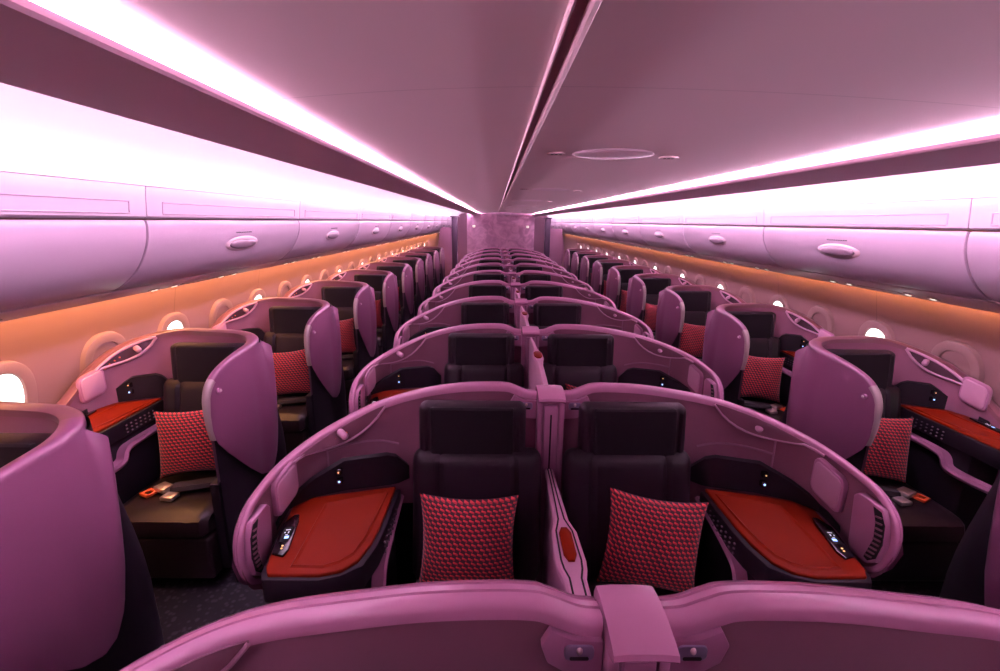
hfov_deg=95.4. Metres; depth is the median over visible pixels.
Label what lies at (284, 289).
shade
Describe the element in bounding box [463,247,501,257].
seat
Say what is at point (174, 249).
bin
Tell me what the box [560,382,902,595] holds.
seat
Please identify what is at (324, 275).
window
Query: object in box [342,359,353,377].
seat cushion
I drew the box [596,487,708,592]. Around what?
pillow
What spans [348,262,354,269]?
window
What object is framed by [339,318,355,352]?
pillow
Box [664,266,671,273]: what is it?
window
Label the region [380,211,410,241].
bin
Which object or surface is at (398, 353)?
reading lamp
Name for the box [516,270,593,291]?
seat
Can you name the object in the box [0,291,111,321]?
panel
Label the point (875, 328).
window
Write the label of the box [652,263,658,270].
window
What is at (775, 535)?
tray
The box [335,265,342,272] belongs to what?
window
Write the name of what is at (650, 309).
pillow
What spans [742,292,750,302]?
shade
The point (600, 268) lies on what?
seat
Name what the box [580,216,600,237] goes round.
bin
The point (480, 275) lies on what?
seat
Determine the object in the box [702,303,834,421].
seat
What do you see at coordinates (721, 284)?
window
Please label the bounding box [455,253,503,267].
seat
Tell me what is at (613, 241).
panel
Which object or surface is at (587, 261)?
seat
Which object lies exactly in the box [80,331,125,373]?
window
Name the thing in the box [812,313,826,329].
shade
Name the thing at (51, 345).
wall
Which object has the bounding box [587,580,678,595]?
seat cushion
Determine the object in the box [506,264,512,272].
divider
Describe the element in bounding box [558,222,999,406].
wall
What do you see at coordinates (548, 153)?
ceiling speaker
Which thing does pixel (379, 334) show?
seat cushion
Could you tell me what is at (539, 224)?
wall
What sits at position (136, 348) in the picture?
reading lamp
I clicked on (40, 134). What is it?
ceiling light
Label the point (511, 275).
divider
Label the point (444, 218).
bin
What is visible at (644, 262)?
window
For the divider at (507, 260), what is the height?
1.138 m
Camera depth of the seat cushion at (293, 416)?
3.46 m
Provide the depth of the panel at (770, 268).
4.31 m
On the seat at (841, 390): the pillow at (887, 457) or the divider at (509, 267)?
the pillow at (887, 457)
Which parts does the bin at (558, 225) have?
bin door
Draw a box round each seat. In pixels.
[0,401,164,670]
[56,328,286,582]
[119,579,603,670]
[210,297,346,453]
[232,381,540,602]
[283,280,378,401]
[326,269,398,355]
[348,323,523,414]
[355,262,413,327]
[375,256,424,316]
[391,252,432,299]
[393,296,515,347]
[403,249,439,290]
[412,246,444,284]
[417,280,510,315]
[432,270,507,295]
[442,262,505,282]
[450,257,504,273]
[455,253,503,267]
[460,250,502,261]
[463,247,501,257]
[506,247,544,255]
[508,250,550,259]
[509,253,557,264]
[511,257,565,270]
[513,263,577,279]
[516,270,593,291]
[520,280,616,308]
[527,296,653,338]
[539,324,723,399]
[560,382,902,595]
[564,248,595,272]
[571,251,605,279]
[580,255,618,284]
[591,259,636,294]
[606,265,661,309]
[626,273,695,336]
[654,285,745,360]
[658,580,999,670]
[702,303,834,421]
[781,336,999,580]
[939,473,999,608]
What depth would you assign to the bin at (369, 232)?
5.83 m
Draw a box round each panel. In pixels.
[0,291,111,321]
[62,261,275,309]
[248,249,341,271]
[325,243,376,255]
[365,239,398,247]
[390,236,413,242]
[588,236,612,242]
[603,238,634,246]
[623,242,663,251]
[652,246,716,261]
[698,254,810,278]
[784,268,999,312]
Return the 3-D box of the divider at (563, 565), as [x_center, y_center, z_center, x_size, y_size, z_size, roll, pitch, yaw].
[0.219,0.904,1.672,0.118,1.138,1.128,1,14,-1]
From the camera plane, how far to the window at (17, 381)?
2.20 m
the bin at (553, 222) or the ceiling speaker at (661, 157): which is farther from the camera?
the bin at (553, 222)
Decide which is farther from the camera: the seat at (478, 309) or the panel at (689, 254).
the panel at (689, 254)
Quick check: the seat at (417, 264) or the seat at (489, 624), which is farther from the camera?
the seat at (417, 264)
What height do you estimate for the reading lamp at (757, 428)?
0.047 m
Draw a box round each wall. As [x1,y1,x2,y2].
[0,217,439,403]
[438,213,563,263]
[440,216,458,276]
[467,212,534,253]
[543,217,561,265]
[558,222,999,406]
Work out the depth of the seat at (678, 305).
4.99 m
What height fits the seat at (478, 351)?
1.214 m
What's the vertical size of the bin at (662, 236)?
0.465 m
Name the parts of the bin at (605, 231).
bin frame, bin door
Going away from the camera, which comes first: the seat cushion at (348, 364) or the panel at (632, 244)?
the seat cushion at (348, 364)
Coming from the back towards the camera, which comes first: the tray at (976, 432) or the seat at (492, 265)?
the seat at (492, 265)
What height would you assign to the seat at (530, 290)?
1.214 m
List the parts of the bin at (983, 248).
bin door, bin frame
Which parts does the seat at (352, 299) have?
backrest, armrest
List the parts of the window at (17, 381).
pane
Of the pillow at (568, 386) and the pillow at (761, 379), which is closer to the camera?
the pillow at (568, 386)
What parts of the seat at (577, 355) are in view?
corner plate, backrest, power panel, stowage lid, stowage frame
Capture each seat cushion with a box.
[123,471,216,537]
[277,396,307,430]
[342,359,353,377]
[377,332,381,346]
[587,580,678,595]
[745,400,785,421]
[867,476,964,541]
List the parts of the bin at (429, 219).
bin door, bin frame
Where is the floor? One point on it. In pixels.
(184, 605)
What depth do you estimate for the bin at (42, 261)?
1.68 m
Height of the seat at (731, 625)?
1.214 m
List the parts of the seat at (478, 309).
stowage frame, stowage lid, power panel, corner plate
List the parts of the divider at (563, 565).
privacy panel, arm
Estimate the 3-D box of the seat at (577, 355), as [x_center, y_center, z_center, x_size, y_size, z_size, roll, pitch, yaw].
[0.773,0.593,2.990,1.045,1.214,0.825,1,14,-1]
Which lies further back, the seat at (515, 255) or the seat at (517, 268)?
the seat at (515, 255)
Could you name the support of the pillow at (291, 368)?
on the seat at (287, 324)
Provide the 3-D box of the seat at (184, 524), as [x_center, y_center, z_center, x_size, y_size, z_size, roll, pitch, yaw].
[-1.829,0.647,2.599,0.963,1.230,0.932,1,14,-1]
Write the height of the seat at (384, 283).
1.230 m
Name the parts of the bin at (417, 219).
bin door, bin frame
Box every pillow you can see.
[153,410,215,478]
[273,349,309,394]
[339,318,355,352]
[375,299,382,327]
[418,493,518,582]
[565,383,576,389]
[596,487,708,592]
[603,280,606,295]
[619,290,626,312]
[644,303,657,330]
[680,323,704,356]
[740,355,784,402]
[863,418,913,483]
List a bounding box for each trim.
[0,0,479,214]
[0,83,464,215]
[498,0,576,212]
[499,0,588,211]
[534,133,999,216]
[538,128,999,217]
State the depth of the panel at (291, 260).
4.24 m
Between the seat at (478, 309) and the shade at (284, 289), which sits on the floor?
the seat at (478, 309)
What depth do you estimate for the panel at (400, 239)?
9.12 m
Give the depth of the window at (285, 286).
4.96 m
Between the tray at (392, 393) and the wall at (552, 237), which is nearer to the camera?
the tray at (392, 393)
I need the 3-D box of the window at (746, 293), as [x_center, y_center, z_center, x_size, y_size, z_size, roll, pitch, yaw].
[2.762,-0.347,5.101,0.084,0.406,0.330,1,14,-1]
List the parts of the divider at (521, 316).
privacy panel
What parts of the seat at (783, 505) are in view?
latch plate, corner plate, backrest, armrest trim, power panel, stowage lid, stowage frame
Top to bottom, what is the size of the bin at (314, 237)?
0.465 m
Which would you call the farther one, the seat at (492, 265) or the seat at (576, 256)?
the seat at (576, 256)
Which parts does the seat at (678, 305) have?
backrest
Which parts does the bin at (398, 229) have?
bin door, bin frame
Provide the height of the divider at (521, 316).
1.138 m
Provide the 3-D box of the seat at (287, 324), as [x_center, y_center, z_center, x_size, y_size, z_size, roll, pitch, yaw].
[-1.840,0.357,3.751,0.963,1.230,0.932,1,14,-1]
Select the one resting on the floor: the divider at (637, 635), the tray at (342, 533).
the divider at (637, 635)
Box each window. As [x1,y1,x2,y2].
[0,360,37,402]
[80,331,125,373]
[157,312,189,331]
[209,298,232,328]
[248,288,265,300]
[277,281,291,296]
[301,275,311,283]
[319,270,328,279]
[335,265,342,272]
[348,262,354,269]
[642,260,647,266]
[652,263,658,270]
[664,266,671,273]
[678,270,687,278]
[694,274,705,284]
[714,280,727,290]
[738,286,755,302]
[769,295,789,308]
[807,305,834,334]
[858,320,895,340]
[931,340,983,382]
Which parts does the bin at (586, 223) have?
bin frame, bin door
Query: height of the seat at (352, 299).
1.230 m
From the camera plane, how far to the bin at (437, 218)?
12.24 m
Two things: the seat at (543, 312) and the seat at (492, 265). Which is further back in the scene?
the seat at (492, 265)
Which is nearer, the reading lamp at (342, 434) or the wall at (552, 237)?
the reading lamp at (342, 434)
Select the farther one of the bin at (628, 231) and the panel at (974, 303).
the bin at (628, 231)
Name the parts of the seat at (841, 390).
backrest, power panel, armrest trim, stowage lid, stowage frame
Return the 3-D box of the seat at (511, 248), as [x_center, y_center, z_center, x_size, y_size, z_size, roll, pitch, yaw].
[0.681,-1.738,12.261,1.045,1.214,0.825,1,14,-1]
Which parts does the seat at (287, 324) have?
stowage frame, stowage lid, power panel, backrest, armrest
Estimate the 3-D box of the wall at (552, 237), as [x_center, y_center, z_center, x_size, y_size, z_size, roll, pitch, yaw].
[1.581,-2.560,13.912,0.580,2.030,0.220,1,14,-1]
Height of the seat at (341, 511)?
1.214 m
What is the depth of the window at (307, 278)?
5.54 m
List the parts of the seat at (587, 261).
backrest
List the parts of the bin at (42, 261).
bin frame, bin door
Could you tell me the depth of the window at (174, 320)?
3.26 m
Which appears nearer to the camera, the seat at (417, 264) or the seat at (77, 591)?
the seat at (77, 591)
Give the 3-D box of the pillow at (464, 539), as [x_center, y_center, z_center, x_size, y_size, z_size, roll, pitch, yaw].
[-0.126,0.820,1.788,0.401,0.379,0.143,0,14,-2]
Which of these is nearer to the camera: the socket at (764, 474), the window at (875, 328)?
the socket at (764, 474)
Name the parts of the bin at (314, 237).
bin door, bin frame, bin handle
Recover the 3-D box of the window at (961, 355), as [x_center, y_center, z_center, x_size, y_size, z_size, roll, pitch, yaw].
[2.785,0.234,2.793,0.084,0.406,0.330,1,14,-1]
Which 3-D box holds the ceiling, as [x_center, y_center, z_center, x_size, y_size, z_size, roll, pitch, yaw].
[0.308,-2.088,7.057,2.270,0.100,17.700,1,14,-1]
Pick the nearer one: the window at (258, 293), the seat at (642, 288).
the window at (258, 293)
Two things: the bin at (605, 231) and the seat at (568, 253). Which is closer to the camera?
the bin at (605, 231)
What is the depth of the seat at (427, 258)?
9.54 m
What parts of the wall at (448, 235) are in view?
partition panel, post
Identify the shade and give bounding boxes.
[93,342,116,360]
[216,306,227,319]
[282,287,288,296]
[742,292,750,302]
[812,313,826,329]
[940,351,969,376]
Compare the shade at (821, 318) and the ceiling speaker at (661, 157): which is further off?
the shade at (821, 318)
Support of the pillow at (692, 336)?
on the seat at (678, 305)
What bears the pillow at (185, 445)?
on the seat at (184, 524)
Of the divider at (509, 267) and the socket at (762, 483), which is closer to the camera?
the socket at (762, 483)
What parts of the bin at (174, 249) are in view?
bin door, bin frame, bin handle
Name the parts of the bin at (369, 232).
bin door, bin frame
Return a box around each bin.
[0,171,145,310]
[115,186,299,289]
[278,201,359,260]
[344,207,391,248]
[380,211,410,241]
[402,213,424,237]
[416,214,434,235]
[427,215,441,233]
[436,216,447,231]
[446,216,451,226]
[550,218,556,228]
[555,218,566,232]
[562,218,574,233]
[570,217,586,235]
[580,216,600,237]
[593,215,619,240]
[612,214,649,245]
[639,212,694,252]
[683,208,781,266]
[764,198,991,300]
[967,197,999,301]
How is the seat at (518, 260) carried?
on the floor
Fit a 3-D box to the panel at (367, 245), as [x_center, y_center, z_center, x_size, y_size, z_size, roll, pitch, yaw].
[-1.972,-1.164,6.065,0.276,0.111,1.624,1,14,-1]
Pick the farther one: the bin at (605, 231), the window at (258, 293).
the bin at (605, 231)
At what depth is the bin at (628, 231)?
7.49 m
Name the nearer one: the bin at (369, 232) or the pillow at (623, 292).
the bin at (369, 232)
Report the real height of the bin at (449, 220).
0.465 m
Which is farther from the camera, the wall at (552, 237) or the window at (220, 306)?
the wall at (552, 237)
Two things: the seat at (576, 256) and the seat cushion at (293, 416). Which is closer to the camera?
the seat cushion at (293, 416)
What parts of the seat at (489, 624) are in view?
corner plate, latch plate, latch knob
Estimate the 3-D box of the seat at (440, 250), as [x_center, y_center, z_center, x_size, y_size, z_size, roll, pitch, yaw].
[-1.921,-1.670,11.816,0.963,1.230,0.932,1,14,-1]
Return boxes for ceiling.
[30,0,999,213]
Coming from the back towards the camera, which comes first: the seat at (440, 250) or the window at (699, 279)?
the seat at (440, 250)
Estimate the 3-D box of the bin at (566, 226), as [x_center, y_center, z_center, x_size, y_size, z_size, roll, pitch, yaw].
[2.115,-3.370,13.956,0.240,0.465,1.626,1,14,-1]
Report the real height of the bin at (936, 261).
0.465 m
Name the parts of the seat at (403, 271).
backrest, armrest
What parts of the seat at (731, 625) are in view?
latch plate, latch knob, corner plate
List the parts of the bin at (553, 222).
bin door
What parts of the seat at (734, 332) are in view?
armrest, backrest, armrest trim, power panel, stowage lid, stowage frame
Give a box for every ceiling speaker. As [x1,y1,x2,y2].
[547,152,565,155]
[659,156,678,159]
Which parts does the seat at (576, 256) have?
backrest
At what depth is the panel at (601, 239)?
10.75 m
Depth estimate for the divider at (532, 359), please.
3.06 m
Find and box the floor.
[151,402,943,643]
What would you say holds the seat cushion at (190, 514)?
on the seat at (184, 524)
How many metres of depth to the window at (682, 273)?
6.76 m
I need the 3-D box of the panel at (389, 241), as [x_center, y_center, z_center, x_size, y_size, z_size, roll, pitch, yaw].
[-1.988,-1.561,7.646,0.276,0.111,1.624,1,14,-1]
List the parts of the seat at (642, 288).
backrest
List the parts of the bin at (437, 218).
bin door, bin frame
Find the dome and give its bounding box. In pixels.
[573,148,653,159]
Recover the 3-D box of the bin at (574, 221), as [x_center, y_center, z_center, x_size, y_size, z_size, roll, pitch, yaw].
[2.131,-2.973,12.375,0.240,0.465,1.626,1,14,-1]
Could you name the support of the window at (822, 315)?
in the wall at (922, 324)
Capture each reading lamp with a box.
[133,345,141,351]
[337,429,348,439]
[396,351,403,356]
[755,426,762,431]
[921,359,929,365]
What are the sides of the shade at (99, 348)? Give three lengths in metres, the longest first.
0.286 x 0.206 x 0.006 m
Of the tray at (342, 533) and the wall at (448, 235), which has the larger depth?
the wall at (448, 235)
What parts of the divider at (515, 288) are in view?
privacy panel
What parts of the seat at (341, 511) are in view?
stowage frame, stowage lid, power panel, armrest trim, backrest, corner plate, latch plate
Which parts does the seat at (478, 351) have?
stowage frame, stowage lid, power panel, backrest, corner plate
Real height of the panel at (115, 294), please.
0.111 m
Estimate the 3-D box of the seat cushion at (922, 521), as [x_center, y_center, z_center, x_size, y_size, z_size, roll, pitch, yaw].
[2.132,0.953,2.566,0.500,0.160,0.535,1,14,-1]
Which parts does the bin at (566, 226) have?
bin frame, bin door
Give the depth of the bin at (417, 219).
9.03 m
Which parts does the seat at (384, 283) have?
backrest, armrest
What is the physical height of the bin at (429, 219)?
0.465 m
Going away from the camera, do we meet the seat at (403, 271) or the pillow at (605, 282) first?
the seat at (403, 271)
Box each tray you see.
[89,400,152,428]
[290,492,387,568]
[390,391,407,396]
[715,494,841,570]
[911,407,999,440]
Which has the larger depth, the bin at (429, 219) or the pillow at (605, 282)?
the bin at (429, 219)
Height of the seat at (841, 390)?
1.225 m
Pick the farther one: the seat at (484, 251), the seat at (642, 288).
the seat at (484, 251)
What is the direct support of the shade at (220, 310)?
attached to the window at (220, 306)
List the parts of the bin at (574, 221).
bin frame, bin door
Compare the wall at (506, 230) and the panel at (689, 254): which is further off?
the wall at (506, 230)
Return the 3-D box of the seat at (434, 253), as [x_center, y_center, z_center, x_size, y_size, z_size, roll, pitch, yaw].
[-1.909,-1.380,10.664,0.963,1.230,0.932,1,14,-1]
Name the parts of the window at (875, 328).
pane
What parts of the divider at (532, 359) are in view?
privacy panel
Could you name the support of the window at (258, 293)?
in the wall at (51, 345)
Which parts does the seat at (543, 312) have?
corner plate, backrest, stowage lid, stowage frame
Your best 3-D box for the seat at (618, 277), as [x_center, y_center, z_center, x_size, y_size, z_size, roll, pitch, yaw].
[2.202,-0.466,7.259,0.963,1.225,0.932,1,14,-1]
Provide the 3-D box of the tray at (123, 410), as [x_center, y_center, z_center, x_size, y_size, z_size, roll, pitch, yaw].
[-2.097,0.427,2.451,0.149,0.006,0.430,1,14,-1]
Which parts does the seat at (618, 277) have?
backrest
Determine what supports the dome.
attached to the ceiling
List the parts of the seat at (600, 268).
backrest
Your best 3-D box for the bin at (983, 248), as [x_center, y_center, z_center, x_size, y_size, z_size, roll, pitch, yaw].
[2.241,-0.192,1.310,0.240,0.465,1.626,1,14,-1]
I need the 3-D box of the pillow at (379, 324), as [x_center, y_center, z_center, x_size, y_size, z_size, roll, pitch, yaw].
[-1.757,-0.271,6.012,0.416,0.399,0.141,-1,14,-9]
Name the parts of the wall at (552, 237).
post, partition panel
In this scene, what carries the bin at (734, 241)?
attached to the wall at (922, 324)
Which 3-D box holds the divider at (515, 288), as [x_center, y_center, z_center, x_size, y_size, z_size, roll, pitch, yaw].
[0.184,0.033,5.139,0.118,1.138,1.148,1,14,-1]
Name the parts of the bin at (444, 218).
bin door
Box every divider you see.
[505,258,510,264]
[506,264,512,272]
[508,271,515,283]
[510,282,520,299]
[514,298,528,328]
[521,326,547,389]
[535,385,590,595]
[593,584,679,670]
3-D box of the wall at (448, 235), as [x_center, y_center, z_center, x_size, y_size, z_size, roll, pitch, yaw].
[-1.528,-2.594,13.872,0.580,2.030,0.220,1,14,-1]
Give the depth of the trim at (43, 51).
0.79 m
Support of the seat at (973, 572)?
on the floor
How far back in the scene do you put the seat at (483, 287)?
5.39 m
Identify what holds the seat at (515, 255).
on the floor
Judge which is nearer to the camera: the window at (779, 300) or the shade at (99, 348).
the shade at (99, 348)
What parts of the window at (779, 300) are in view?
pane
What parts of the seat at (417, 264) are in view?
backrest, armrest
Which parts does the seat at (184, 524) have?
stowage frame, stowage lid, power panel, armrest trim, backrest, armrest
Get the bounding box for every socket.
[336,468,342,474]
[337,477,342,483]
[759,480,766,486]
[761,471,768,477]
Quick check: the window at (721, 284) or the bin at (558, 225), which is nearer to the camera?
the window at (721, 284)
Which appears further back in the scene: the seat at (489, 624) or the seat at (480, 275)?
the seat at (480, 275)
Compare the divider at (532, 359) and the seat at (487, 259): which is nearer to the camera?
the divider at (532, 359)
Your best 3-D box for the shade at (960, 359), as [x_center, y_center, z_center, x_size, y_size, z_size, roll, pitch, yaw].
[2.787,0.235,2.794,0.006,0.286,0.206,-7,14,1]
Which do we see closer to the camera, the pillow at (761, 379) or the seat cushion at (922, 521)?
the seat cushion at (922, 521)
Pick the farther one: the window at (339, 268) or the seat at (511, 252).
the seat at (511, 252)
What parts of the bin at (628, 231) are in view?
bin frame, bin door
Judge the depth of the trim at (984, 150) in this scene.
1.73 m

